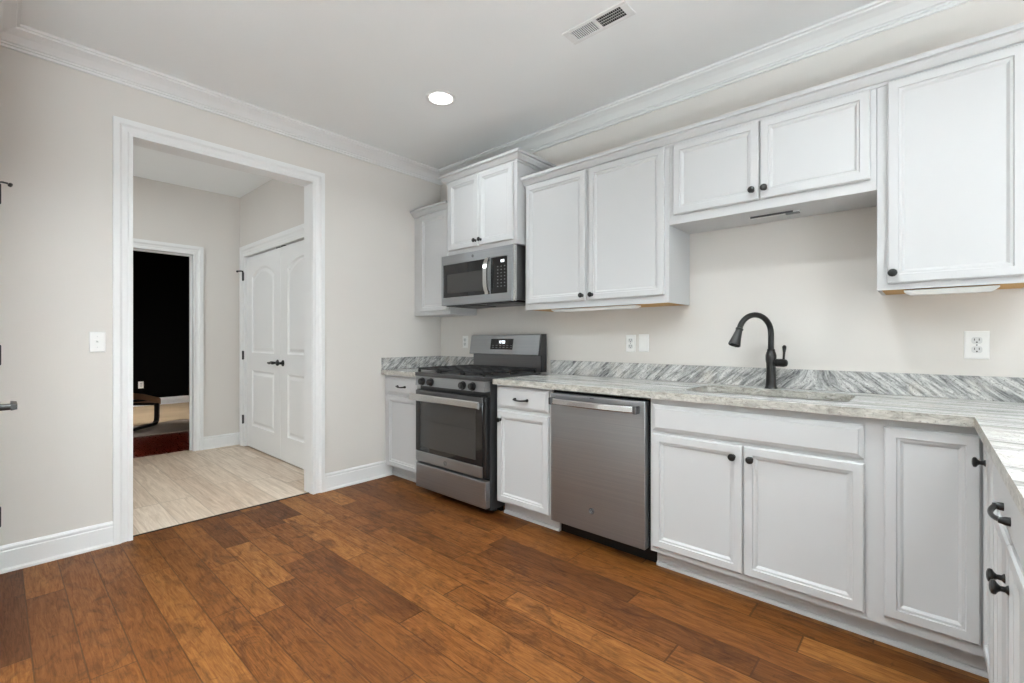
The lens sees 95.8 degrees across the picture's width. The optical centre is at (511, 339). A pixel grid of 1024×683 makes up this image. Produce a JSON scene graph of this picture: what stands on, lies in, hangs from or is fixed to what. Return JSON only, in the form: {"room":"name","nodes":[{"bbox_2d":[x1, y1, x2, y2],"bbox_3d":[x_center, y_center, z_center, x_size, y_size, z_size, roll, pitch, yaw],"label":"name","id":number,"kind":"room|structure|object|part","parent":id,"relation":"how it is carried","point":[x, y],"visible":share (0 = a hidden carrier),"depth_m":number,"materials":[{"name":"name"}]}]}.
{"room":"kitchen","nodes":[
{"label":"kitchen","id":0,"kind":"room"},
{"bbox_2d":[133,250,188,396],"bbox_3d":[-6.620,-0.195,7.968,0.100,2.740,5.400,0,0,42],"label":"wall","id":1,"kind":"structure","parent":0,"point":[160,281],"depth_m":8.26,"materials":[{"name":"black paint"}]},
{"bbox_2d":[138,381,143,388],"bbox_3d":[-6.465,0.797,8.059,0.008,0.120,0.075,0,0,42],"label":"wall outlet","id":2,"kind":"object","parent":1,"relation":"attached to","point":[140,384],"visible":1,"depth_m":8.06,"materials":[{"name":"white plastic"}]},
{"bbox_2d":[133,395,188,406],"bbox_3d":[-6.575,1.107,7.927,0.022,0.135,5.200,0,0,42],"label":"baseboard","id":3,"kind":"structure","parent":1,"relation":"attached to","point":[174,399],"depth_m":8.40,"materials":[{"name":"white paint"}]},
{"bbox_2d":[133,176,239,436],"bbox_3d":[-4.136,-0.220,4.066,0.120,2.790,3.718,0,0,42],"label":"wall","id":4,"kind":"structure","parent":0,"point":[162,211],"depth_m":4.99,"materials":[{"name":"beige paint"}]},
{"bbox_2d":[133,238,203,450],"bbox_3d":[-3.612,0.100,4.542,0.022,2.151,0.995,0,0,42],"label":"trim","id":5,"kind":"structure","parent":4,"relation":"attached to","point":[197,252],"depth_m":4.87,"materials":[{"name":"white paint"}]},
{"bbox_2d":[204,432,239,449],"bbox_3d":[-3.159,1.107,5.047,0.022,0.135,0.352,0,0,42],"label":"baseboard","id":6,"kind":"structure","parent":4,"relation":"attached to","point":[223,440],"depth_m":5.04,"materials":[{"name":"white paint"}]},
{"bbox_2d":[0,46,440,545],"bbox_3d":[-2.228,-0.195,2.801,0.120,2.740,4.488,0,0,42],"label":"wall","id":7,"kind":"structure","parent":0,"point":[56,120],"depth_m":2.58,"materials":[{"name":"beige paint"}]},
{"bbox_2d":[0,521,113,573],"bbox_3d":[-2.425,1.107,2.477,0.022,0.135,0.442,0,0,42],"label":"baseboard","id":8,"kind":"structure","parent":7,"relation":"attached to","point":[40,550],"depth_m":2.46,"materials":[{"name":"white paint"}]},
{"bbox_2d":[89,332,105,351],"bbox_3d":[-2.323,0.015,2.592,0.018,0.115,0.070,0,0,42],"label":"wall switch","id":9,"kind":"object","parent":7,"relation":"attached to","point":[97,340],"visible":1,"depth_m":2.60,"materials":[{"name":"white plastic"}]},
{"bbox_2d":[113,115,324,544],"bbox_3d":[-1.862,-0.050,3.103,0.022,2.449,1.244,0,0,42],"label":"trim","id":10,"kind":"structure","parent":7,"relation":"attached to","point":[124,130],"depth_m":2.69,"materials":[{"name":"white paint"}]},
{"bbox_2d":[133,492,308,536],"bbox_3d":[-1.911,1.173,3.141,0.022,0.005,1.068,0,0,42],"label":"trim","id":11,"kind":"structure","parent":7,"relation":"attached to","point":[307,492],"depth_m":3.07,"materials":[{"name":"brown wood"}]},
{"bbox_2d":[325,460,392,491],"bbox_3d":[-1.244,1.107,3.791,0.022,0.135,0.604,0,0,42],"label":"baseboard","id":12,"kind":"structure","parent":7,"relation":"attached to","point":[334,480],"depth_m":3.76,"materials":[{"name":"white paint"}]},
{"bbox_2d":[381,356,473,369],"bbox_3d":[-0.705,0.210,4.014,0.524,0.102,0.646,0,0,42],"label":"backsplash","id":13,"kind":"structure","parent":7,"relation":"attached to","point":[422,361],"depth_m":4.18,"materials":[{"name":"stone"}]},
{"bbox_2d":[240,179,303,246],"bbox_3d":[-2.212,-0.220,4.513,2.144,2.790,0.120,0,0,42],"label":"wall","id":14,"kind":"structure","parent":0,"point":[276,206],"depth_m":4.61,"materials":[{"name":"beige paint"}]},
{"bbox_2d":[236,247,280,458],"bbox_3d":[-2.628,0.133,4.795,1.006,2.061,0.112,0,0,42],"label":"door","id":15,"kind":"structure","parent":14,"relation":"in","point":[264,269],"depth_m":4.75,"materials":[{"name":"white paint"}]},
{"bbox_2d":[240,223,303,445],"bbox_3d":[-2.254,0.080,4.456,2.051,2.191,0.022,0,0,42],"label":"trim","id":16,"kind":"structure","parent":14,"relation":"attached to","point":[295,233],"depth_m":5.07,"materials":[{"name":"white paint"}]},
{"bbox_2d":[275,240,303,468],"bbox_3d":[-1.911,0.133,4.158,0.904,2.061,0.101,0,0,42],"label":"door","id":17,"kind":"structure","parent":14,"relation":"in","point":[292,255],"depth_m":4.29,"materials":[{"name":"white paint"}]},
{"bbox_3d":[-2.216,0.230,4.408,0.062,0.062,0.066,0,0,42],"label":"knob","id":18,"kind":"part","parent":17,"relation":"part of","materials":[{"name":"black metal"}]},
{"bbox_2d":[20,0,876,197],"bbox_3d":[-1.264,-1.615,0.489,9.134,0.100,6.838,0,0,42],"label":"ceiling","id":19,"kind":"structure","parent":0,"point":[364,71],"depth_m":2.53,"materials":[{"name":"paint"}]},
{"bbox_2d":[426,90,455,105],"bbox_3d":[-0.462,-1.562,3.002,0.196,0.007,0.196,0,0,42],"label":"recessed light","id":20,"kind":"object","parent":19,"relation":"in","point":[435,97],"visible":1,"depth_m":3.00,"materials":[{"name":"white paint"}]},
{"bbox_2d":[562,0,635,44],"bbox_3d":[0.425,-1.562,2.292,0.352,0.006,0.118,0,0,42],"label":"ceiling vent","id":21,"kind":"object","parent":19,"relation":"in","point":[621,11],"visible":1,"depth_m":2.28,"materials":[{"name":"white metal"}]},
{"bbox_2d":[0,431,988,682],"bbox_3d":[-1.734,1.200,3.307,13.600,0.050,5.800,0,0,42],"label":"floor","id":22,"kind":"structure","parent":0,"point":[388,579],"depth_m":2.04,"materials":[{"name":"brown wood"}]},
{"bbox_2d":[133,419,188,437],"bbox_3d":[-5.248,1.169,7.003,3.130,0.012,3.800,0,0,42],"label":"area rug","id":23,"kind":"object","parent":22,"relation":"on","point":[175,426],"visible":0.02,"depth_m":6.02,"materials":[{"name":"grey fabric"}]},
{"bbox_2d":[133,393,160,430],"bbox_3d":[-5.018,0.898,5.920,0.560,0.506,0.670,0,0,-5],"label":"coffee table","id":24,"kind":"object","parent":23,"relation":"on","point":[138,399],"visible":0.44,"depth_m":6.14,"materials":[{"name":"brown wood"}]},
{"bbox_3d":[-5.022,0.862,5.970,0.500,0.046,0.426,0,0,-5],"label":"cross rail","id":25,"kind":"part","parent":24,"relation":"part of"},
{"bbox_3d":[-5.018,0.762,5.920,0.560,0.235,0.670,0,0,-5],"label":"seat","id":26,"kind":"part","parent":24,"relation":"part of","materials":[{"name":"brown wood"}]},
{"bbox_2d":[133,402,188,425],"bbox_3d":[-5.408,1.160,7.147,2.600,0.006,3.600,0,0,42],"label":"carpet","id":27,"kind":"object","parent":22,"relation":"on","point":[142,415],"visible":0.28,"depth_m":7.20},
{"bbox_2d":[385,374,420,481],"bbox_3d":[-0.710,0.738,4.006,0.522,0.875,0.658,0,0,42],"label":"base cabinet","id":28,"kind":"object","parent":22,"relation":"on","point":[400,412],"visible":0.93,"depth_m":3.81,"materials":[{"name":"white paint"}]},
{"bbox_3d":[-0.896,0.765,3.788,0.427,0.590,0.020,0,0,42],"label":"door","id":29,"kind":"part","parent":28,"relation":"part of","materials":[{"name":"white paint"}]},
{"bbox_3d":[-0.896,0.385,3.788,0.427,0.136,0.020,0,0,42],"label":"drawer","id":30,"kind":"part","parent":28,"relation":"part of","materials":[{"name":"white paint"}]},
{"bbox_2d":[381,356,473,376],"bbox_3d":[-0.706,0.228,4.012,0.524,0.137,0.651,0,0,42],"label":"countertop","id":31,"kind":"structure","parent":28,"relation":"on","point":[400,366],"depth_m":4.13,"materials":[{"name":"stone"}]},
{"bbox_2d":[409,334,546,510],"bbox_3d":[-0.255,0.568,3.517,0.779,1.214,0.715,0,0,42],"label":"gas range","id":32,"kind":"object","parent":22,"relation":"on","point":[456,405],"visible":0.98,"depth_m":3.29,"materials":[{"name":"grey metal"}]},
{"bbox_3d":[-0.681,0.318,3.465,0.060,0.060,0.036,0,0,42],"label":"knob","id":33,"kind":"part","parent":32,"relation":"part of","materials":[{"name":"black plastic"}]},
{"bbox_3d":[-0.606,0.318,3.398,0.060,0.060,0.036,0,0,42],"label":"knob","id":34,"kind":"part","parent":32,"relation":"part of","materials":[{"name":"black plastic"}]},
{"bbox_3d":[-0.487,0.434,3.281,0.749,0.050,0.054,0,0,42],"label":"handle","id":35,"kind":"part","parent":32,"relation":"part of","materials":[{"name":"metal"}]},
{"bbox_3d":[-0.465,0.405,3.301,0.727,0.040,0.009,0,0,42],"label":"trim","id":36,"kind":"part","parent":32,"relation":"part of","materials":[{"name":"metal"}]},
{"bbox_3d":[-0.465,0.885,3.301,0.727,0.075,0.009,0,0,42],"label":"trim","id":37,"kind":"part","parent":32,"relation":"part of","materials":[{"name":"silver metal"}]},
{"bbox_3d":[-0.464,0.636,3.302,0.727,0.418,0.008,0,0,42],"label":"glass","id":38,"kind":"part","parent":32,"relation":"part of","materials":[{"name":"black glass"}]},
{"bbox_3d":[-0.441,0.315,3.299,0.749,0.069,0.053,0,0,42],"label":"control panel","id":39,"kind":"part","parent":32,"relation":"part of","materials":[{"name":"silver metal"}]},
{"bbox_3d":[-0.440,1.030,3.303,0.757,0.181,0.045,0,0,42],"label":"storage drawer","id":40,"kind":"part","parent":32,"relation":"part of","materials":[{"name":"silver metal"}]},
{"bbox_3d":[-0.440,0.653,3.309,0.757,0.540,0.037,0,0,42],"label":"oven door","id":41,"kind":"part","parent":32,"relation":"part of","materials":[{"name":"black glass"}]},
{"bbox_3d":[-0.346,0.318,3.164,0.060,0.060,0.036,0,0,42],"label":"knob","id":42,"kind":"part","parent":32,"relation":"part of","materials":[{"name":"black plastic"}]},
{"bbox_3d":[-0.273,0.318,3.098,0.060,0.060,0.036,0,0,42],"label":"knob","id":43,"kind":"part","parent":32,"relation":"part of","materials":[{"name":"black plastic"}]},
{"bbox_2d":[415,371,540,381],"bbox_3d":[-0.262,0.264,3.494,0.759,0.030,0.592,0,0,42],"label":"cooktop","id":44,"kind":"object","parent":32,"relation":"in","point":[446,376],"depth_m":3.27,"materials":[{"name":"black metal"}]},
{"bbox_2d":[496,384,560,530],"bbox_3d":[0.258,0.738,3.136,0.460,0.875,0.658,0,0,42],"label":"base cabinet","id":45,"kind":"object","parent":22,"relation":"on","point":[523,420],"visible":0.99,"depth_m":2.92,"materials":[{"name":"white paint"}]},
{"bbox_3d":[0.047,0.383,2.905,0.120,0.020,0.032,0,0,42],"label":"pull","id":46,"kind":"part","parent":45,"relation":"part of","materials":[{"name":"black metal"}]},
{"bbox_3d":[0.065,0.379,2.924,0.423,0.136,0.020,0,0,42],"label":"drawer","id":47,"kind":"part","parent":45,"relation":"part of","materials":[{"name":"white paint"}]},
{"bbox_3d":[0.065,0.764,2.924,0.423,0.591,0.020,0,0,42],"label":"door","id":48,"kind":"part","parent":45,"relation":"part of","materials":[{"name":"white paint"}]},
{"bbox_2d":[548,390,656,562],"bbox_3d":[0.637,0.738,2.747,0.621,0.874,0.662,0,0,42],"label":"dishwasher","id":49,"kind":"object","parent":22,"relation":"on","point":[601,443],"visible":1,"depth_m":2.50,"materials":[{"name":"silver metal"}]},
{"bbox_3d":[0.419,0.360,2.521,0.544,0.035,0.034,0,0,42],"label":"handle","id":50,"kind":"part","parent":49,"relation":"part of","materials":[{"name":"metal"}]},
{"bbox_3d":[0.543,1.125,2.642,0.621,0.100,0.024,0,0,42],"label":"kick plate","id":51,"kind":"part","parent":49,"relation":"part of","materials":[{"name":"black plastic"}]},
{"bbox_2d":[651,398,873,638],"bbox_3d":[1.225,0.738,2.267,0.892,0.875,0.658,0,0,42],"label":"base cabinet","id":52,"kind":"object","parent":22,"relation":"on","point":[771,506],"visible":0.98,"depth_m":1.99,"materials":[{"name":"white paint"}]},
{"bbox_3d":[0.870,0.760,2.200,0.422,0.570,0.020,0,0,42],"label":"door","id":53,"kind":"part","parent":52,"relation":"part of","materials":[{"name":"white paint"}]},
{"bbox_3d":[0.982,0.527,2.065,0.033,0.033,0.032,0,0,42],"label":"knob","id":54,"kind":"part","parent":52,"relation":"part of","materials":[{"name":"black metal"}]},
{"bbox_3d":[1.036,0.527,2.016,0.033,0.033,0.032,0,0,42],"label":"knob","id":55,"kind":"part","parent":52,"relation":"part of","materials":[{"name":"black metal"}]},
{"bbox_3d":[1.030,0.394,2.057,0.856,0.130,0.020,0,0,42],"label":"false drawer","id":56,"kind":"part","parent":52,"relation":"part of","materials":[{"name":"white paint"}]},
{"bbox_3d":[1.190,0.760,1.913,0.427,0.570,0.020,0,0,42],"label":"door","id":57,"kind":"part","parent":52,"relation":"part of","materials":[{"name":"white paint"}]},
{"bbox_2d":[872,418,994,682],"bbox_3d":[1.820,0.738,1.560,0.938,0.875,0.914,0,0,42],"label":"base cabinet","id":58,"kind":"object","parent":22,"relation":"on","point":[932,484],"visible":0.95,"depth_m":1.64,"materials":[{"name":"white paint"}]},
{"bbox_2d":[493,360,1023,518],"bbox_3d":[0.692,0.228,1.756,2.958,0.137,2.137,0,0,42],"label":"countertop","id":59,"kind":"structure","parent":58,"relation":"on","point":[993,406],"depth_m":2.13,"materials":[{"name":"stone"}]},
{"bbox_2d":[728,312,787,388],"bbox_3d":[1.278,0.059,2.429,0.301,0.403,0.109,0,0,0],"label":"faucet","id":60,"kind":"object","parent":59,"relation":"on","point":[771,359],"visible":1,"depth_m":2.43,"materials":[{"name":"black metal"}]},
{"bbox_3d":[1.280,-0.041,2.432,0.220,0.203,0.029,0,0,-12],"label":"spout","id":61,"kind":"part","parent":60,"relation":"part of","materials":[{"name":"black metal"}]},
{"bbox_3d":[1.398,0.087,2.410,0.042,0.113,0.074,0,0,-30],"label":"lever","id":62,"kind":"part","parent":60,"relation":"part of","materials":[{"name":"black metal"}]},
{"bbox_2d":[710,392,839,401],"bbox_3d":[1.241,0.404,2.263,0.742,0.208,0.411,0,0,42],"label":"sink","id":63,"kind":"object","parent":59,"relation":"in","point":[710,392],"visible":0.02,"depth_m":2.39,"materials":[{"name":"silver metal"}]},
{"bbox_3d":[1.487,0.679,1.646,0.256,0.707,0.020,0,0,42],"label":"door","id":64,"kind":"part","parent":58,"relation":"part of","materials":[{"name":"white paint"}]},
{"bbox_3d":[1.494,0.395,1.481,0.032,0.033,0.033,0,0,42],"label":"knob","id":65,"kind":"part","parent":58,"relation":"part of","materials":[{"name":"black metal"}]},
{"bbox_3d":[1.490,0.679,1.438,0.020,0.707,0.241,0,0,42],"label":"door","id":66,"kind":"part","parent":58,"relation":"part of","materials":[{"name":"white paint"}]},
{"bbox_2d":[986,463,1023,682],"bbox_3d":[1.375,0.738,0.871,0.671,0.875,0.695,0,0,42],"label":"base cabinet","id":67,"kind":"object","parent":22,"relation":"on","point":[1006,578],"visible":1,"depth_m":1.06,"materials":[{"name":"white paint"}]},
{"bbox_3d":[1.163,0.571,1.113,0.032,0.033,0.033,0,0,42],"label":"knob","id":68,"kind":"part","parent":67,"relation":"part of","materials":[{"name":"black metal"}]},
{"bbox_3d":[1.138,0.406,1.085,0.032,0.020,0.145,0,0,42],"label":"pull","id":69,"kind":"part","parent":67,"relation":"part of","materials":[{"name":"black metal"}]},
{"bbox_3d":[1.116,0.571,1.061,0.032,0.033,0.033,0,0,42],"label":"knob","id":70,"kind":"part","parent":67,"relation":"part of","materials":[{"name":"black metal"}]},
{"bbox_3d":[1.266,0.760,1.189,0.020,0.570,0.319,0,0,42],"label":"door","id":71,"kind":"part","parent":67,"relation":"part of","materials":[{"name":"white paint"}]},
{"bbox_3d":[1.157,0.393,1.067,0.020,0.133,0.645,0,0,42],"label":"drawer","id":72,"kind":"part","parent":67,"relation":"part of","materials":[{"name":"white paint"}]},
{"bbox_3d":[1.048,0.760,0.947,0.020,0.570,0.320,0,0,42],"label":"door","id":73,"kind":"part","parent":67,"relation":"part of","materials":[{"name":"white paint"}]},
{"bbox_2d":[441,0,1023,401],"bbox_3d":[1.823,-0.195,2.245,6.890,2.740,0.100,0,0,42],"label":"wall","id":74,"kind":"structure","parent":0,"point":[814,277],"depth_m":2.45,"materials":[{"name":"beige paint"}]},
{"bbox_2d":[410,200,476,316],"bbox_3d":[-0.616,-0.680,4.127,0.500,0.941,0.354,0,0,42],"label":"upper cabinet","id":75,"kind":"object","parent":74,"relation":"attached to","point":[431,221],"visible":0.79,"depth_m":4.03,"materials":[{"name":"white paint"}]},
{"bbox_3d":[-0.717,-1.118,4.015,0.500,0.066,0.052,0,0,42],"label":"crown","id":76,"kind":"part","parent":75,"relation":"part of","materials":[{"name":"white paint"}]},
{"bbox_3d":[-0.677,-0.662,4.000,0.375,0.841,0.020,0,0,42],"label":"door","id":77,"kind":"part","parent":75,"relation":"part of","materials":[{"name":"white paint"}]},
{"bbox_2d":[463,336,467,347],"bbox_3d":[-0.425,0.025,4.192,0.070,0.110,0.008,0,0,42],"label":"wall outlet","id":78,"kind":"object","parent":74,"relation":"attached to","point":[465,338],"visible":1,"depth_m":4.18,"materials":[{"name":"white plastic"}]},
{"bbox_2d":[0,0,971,184],"bbox_3d":[0.833,-1.520,1.129,6.670,0.090,2.883,0,0,42],"label":"trim","id":79,"kind":"structure","parent":74,"relation":"attached to","point":[878,16],"depth_m":2.69,"materials":[{"name":"white paint"}]},
{"bbox_2d":[438,148,555,255],"bbox_3d":[-0.131,-1.000,3.635,0.860,0.643,0.438,0,0,42],"label":"upper cabinet","id":80,"kind":"object","parent":74,"relation":"attached to","point":[487,197],"visible":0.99,"depth_m":3.43,"materials":[{"name":"white paint"}]},
{"bbox_3d":[-0.380,-0.981,3.621,0.341,0.544,0.020,0,0,42],"label":"door","id":81,"kind":"part","parent":80,"relation":"part of","materials":[{"name":"white paint"}]},
{"bbox_2d":[442,244,525,308],"bbox_3d":[-0.158,-0.468,3.655,0.802,0.411,0.446,0,0,42],"label":"microwave","id":82,"kind":"object","parent":80,"relation":"attached to","point":[495,277],"visible":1,"depth_m":3.47,"materials":[{"name":"metal"}]},
{"bbox_3d":[-0.189,-0.468,3.412,0.038,0.272,0.042,0,0,42],"label":"handle","id":83,"kind":"part","parent":82,"relation":"part of","materials":[{"name":"metal"}]},
{"bbox_3d":[-0.089,-0.465,3.366,0.168,0.264,0.024,0,0,42],"label":"control panel","id":84,"kind":"part","parent":82,"relation":"part of","materials":[{"name":"black glass"}]},
{"bbox_3d":[0.021,-0.472,3.271,0.022,0.401,0.022,0,0,42],"label":"trim","id":85,"kind":"part","parent":82,"relation":"part of","materials":[{"name":"metal"}]},
{"bbox_3d":[-0.121,-0.981,3.388,0.345,0.544,0.020,0,0,42],"label":"door","id":86,"kind":"part","parent":80,"relation":"part of","materials":[{"name":"white paint"}]},
{"bbox_3d":[-0.131,-1.288,3.635,0.860,0.066,0.438,0,0,42],"label":"crown","id":87,"kind":"part","parent":80,"relation":"part of","materials":[{"name":"white paint"}]},
{"bbox_2d":[526,147,689,311],"bbox_3d":[0.575,-0.666,3.057,1.061,0.917,0.354,0,0,42],"label":"upper cabinet","id":88,"kind":"object","parent":74,"relation":"attached to","point":[602,235],"visible":0.99,"depth_m":2.87,"materials":[{"name":"white paint"}]},
{"bbox_3d":[0.288,-0.668,3.134,0.495,0.837,0.020,0,0,42],"label":"door","id":89,"kind":"part","parent":88,"relation":"part of","materials":[{"name":"white paint"}]},
{"bbox_2d":[552,305,640,311],"bbox_3d":[0.529,-0.196,3.004,0.630,0.016,0.070,0,0,42],"label":"light bar","id":90,"kind":"object","parent":88,"relation":"attached to","point":[628,306],"visible":1,"depth_m":2.95,"materials":[{"name":"white plastic"}]},
{"bbox_3d":[0.677,-0.668,2.784,0.498,0.837,0.020,0,0,42],"label":"door","id":91,"kind":"part","parent":88,"relation":"part of","materials":[{"name":"white paint"}]},
{"bbox_2d":[520,22,1023,188],"bbox_3d":[1.092,-1.114,2.592,2.555,0.066,0.354,0,0,42],"label":"strip","id":92,"kind":"object","parent":88,"relation":"attached to","point":[1013,35],"visible":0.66,"depth_m":2.13,"materials":[{"name":"white paint"}]},
{"bbox_2d":[626,335,635,351],"bbox_3d":[0.794,0.028,3.096,0.070,0.115,0.008,0,0,42],"label":"wall outlet","id":93,"kind":"object","parent":74,"relation":"attached to","point":[630,339],"visible":1,"depth_m":3.09,"materials":[{"name":"white plastic"}]},
{"bbox_2d":[639,334,648,351],"bbox_3d":[0.863,0.025,3.033,0.070,0.115,0.010,0,0,42],"label":"wall switch","id":94,"kind":"object","parent":74,"relation":"attached to","point":[643,338],"visible":1,"depth_m":3.03,"materials":[{"name":"white plastic"}]},
{"bbox_2d":[669,88,876,233],"bbox_3d":[1.313,-0.884,2.394,0.919,0.482,0.354,0,0,42],"label":"upper cabinet","id":95,"kind":"object","parent":74,"relation":"attached to","point":[821,158],"visible":0.99,"depth_m":2.25,"materials":[{"name":"white paint"}]},
{"bbox_3d":[1.063,-0.886,2.437,0.434,0.388,0.020,0,0,42],"label":"door","id":96,"kind":"part","parent":95,"relation":"part of","materials":[{"name":"white paint"}]},
{"bbox_3d":[1.186,-0.740,2.292,0.033,0.033,0.032,0,0,42],"label":"knob","id":97,"kind":"part","parent":95,"relation":"part of","materials":[{"name":"black metal"}]},
{"bbox_3d":[1.227,-0.740,2.254,0.033,0.033,0.032,0,0,42],"label":"knob","id":98,"kind":"part","parent":95,"relation":"part of","materials":[{"name":"black metal"}]},
{"bbox_2d":[750,209,800,219],"bbox_3d":[1.350,-0.636,2.377,0.230,0.013,0.040,0,0,42],"label":"light bar","id":99,"kind":"object","parent":95,"relation":"attached to","point":[791,212],"visible":1,"depth_m":2.36,"materials":[{"name":"grey plastic"}]},
{"bbox_2d":[786,211,799,214],"bbox_3d":[1.411,-0.633,2.326,0.060,0.007,0.022,0,0,42],"label":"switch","id":100,"kind":"object","parent":99,"relation":"attached to","point":[787,212],"depth_m":2.32,"materials":[{"name":"white plastic"}]},
{"bbox_3d":[1.389,-0.886,2.144,0.432,0.388,0.020,0,0,42],"label":"door","id":101,"kind":"part","parent":95,"relation":"part of","materials":[{"name":"white paint"}]},
{"bbox_2d":[551,360,1023,402],"bbox_3d":[1.400,0.210,2.543,2.958,0.102,0.020,0,0,42],"label":"backsplash","id":102,"kind":"structure","parent":74,"relation":"attached to","point":[1006,389],"depth_m":2.35,"materials":[{"name":"stone"}]},
{"bbox_2d":[877,43,1023,294],"bbox_3d":[1.830,-0.667,1.929,0.467,0.915,0.354,0,0,42],"label":"upper cabinet","id":103,"kind":"object","parent":74,"relation":"attached to","point":[950,138],"visible":0.98,"depth_m":1.83,"materials":[{"name":"white paint"}]},
{"bbox_3d":[1.588,-0.277,1.930,0.033,0.033,0.032,0,0,42],"label":"knob","id":104,"kind":"part","parent":103,"relation":"part of","materials":[{"name":"black metal"}]},
{"bbox_2d":[904,285,999,295],"bbox_3d":[1.778,-0.196,1.881,0.280,0.020,0.070,0,0,42],"label":"light bar","id":105,"kind":"object","parent":103,"relation":"attached to","point":[976,289],"visible":1,"depth_m":1.85,"materials":[{"name":"white plastic"}]},
{"bbox_2d":[964,331,989,358],"bbox_3d":[2.012,0.025,2.002,0.079,0.122,0.008,0,0,42],"label":"wall outlet","id":106,"kind":"object","parent":74,"relation":"attached to","point":[976,343],"visible":1,"depth_m":2.00,"materials":[{"name":"white plastic"}]},
{"bbox_2d":[971,337,981,343],"bbox_3d":[2.010,0.005,2.000,0.034,0.029,0.003,0,0,42],"label":"receptacle","id":107,"kind":"object","parent":106,"relation":"attached to","point":[974,340],"depth_m":2.00,"materials":[{"name":"white plastic"}]},
{"bbox_2d":[971,346,981,352],"bbox_3d":[2.010,0.045,2.000,0.034,0.029,0.003,0,0,42],"label":"receptacle","id":108,"kind":"object","parent":106,"relation":"attached to","point":[974,349],"depth_m":2.00,"materials":[{"name":"white plastic"}]},
{"bbox_3d":[-2.253,-0.195,1.884,1.070,2.740,0.120,0,0,42],"label":"wall","id":109,"kind":"structure","parent":0,"visible":0},
{"bbox_2d":[0,181,16,526],"bbox_3d":[-2.164,0.150,1.941,0.729,2.030,0.108,0,0,42],"label":"door","id":110,"kind":"structure","parent":109,"relation":"in","point":[13,404],"depth_m":1.77,"materials":[{"name":"white paint"}]},
{"bbox_3d":[-1.957,0.258,1.779,0.147,0.062,0.073,0,0,42],"label":"lever handle","id":111,"kind":"part","parent":110,"relation":"part of","materials":[{"name":"black metal"}]}
]}

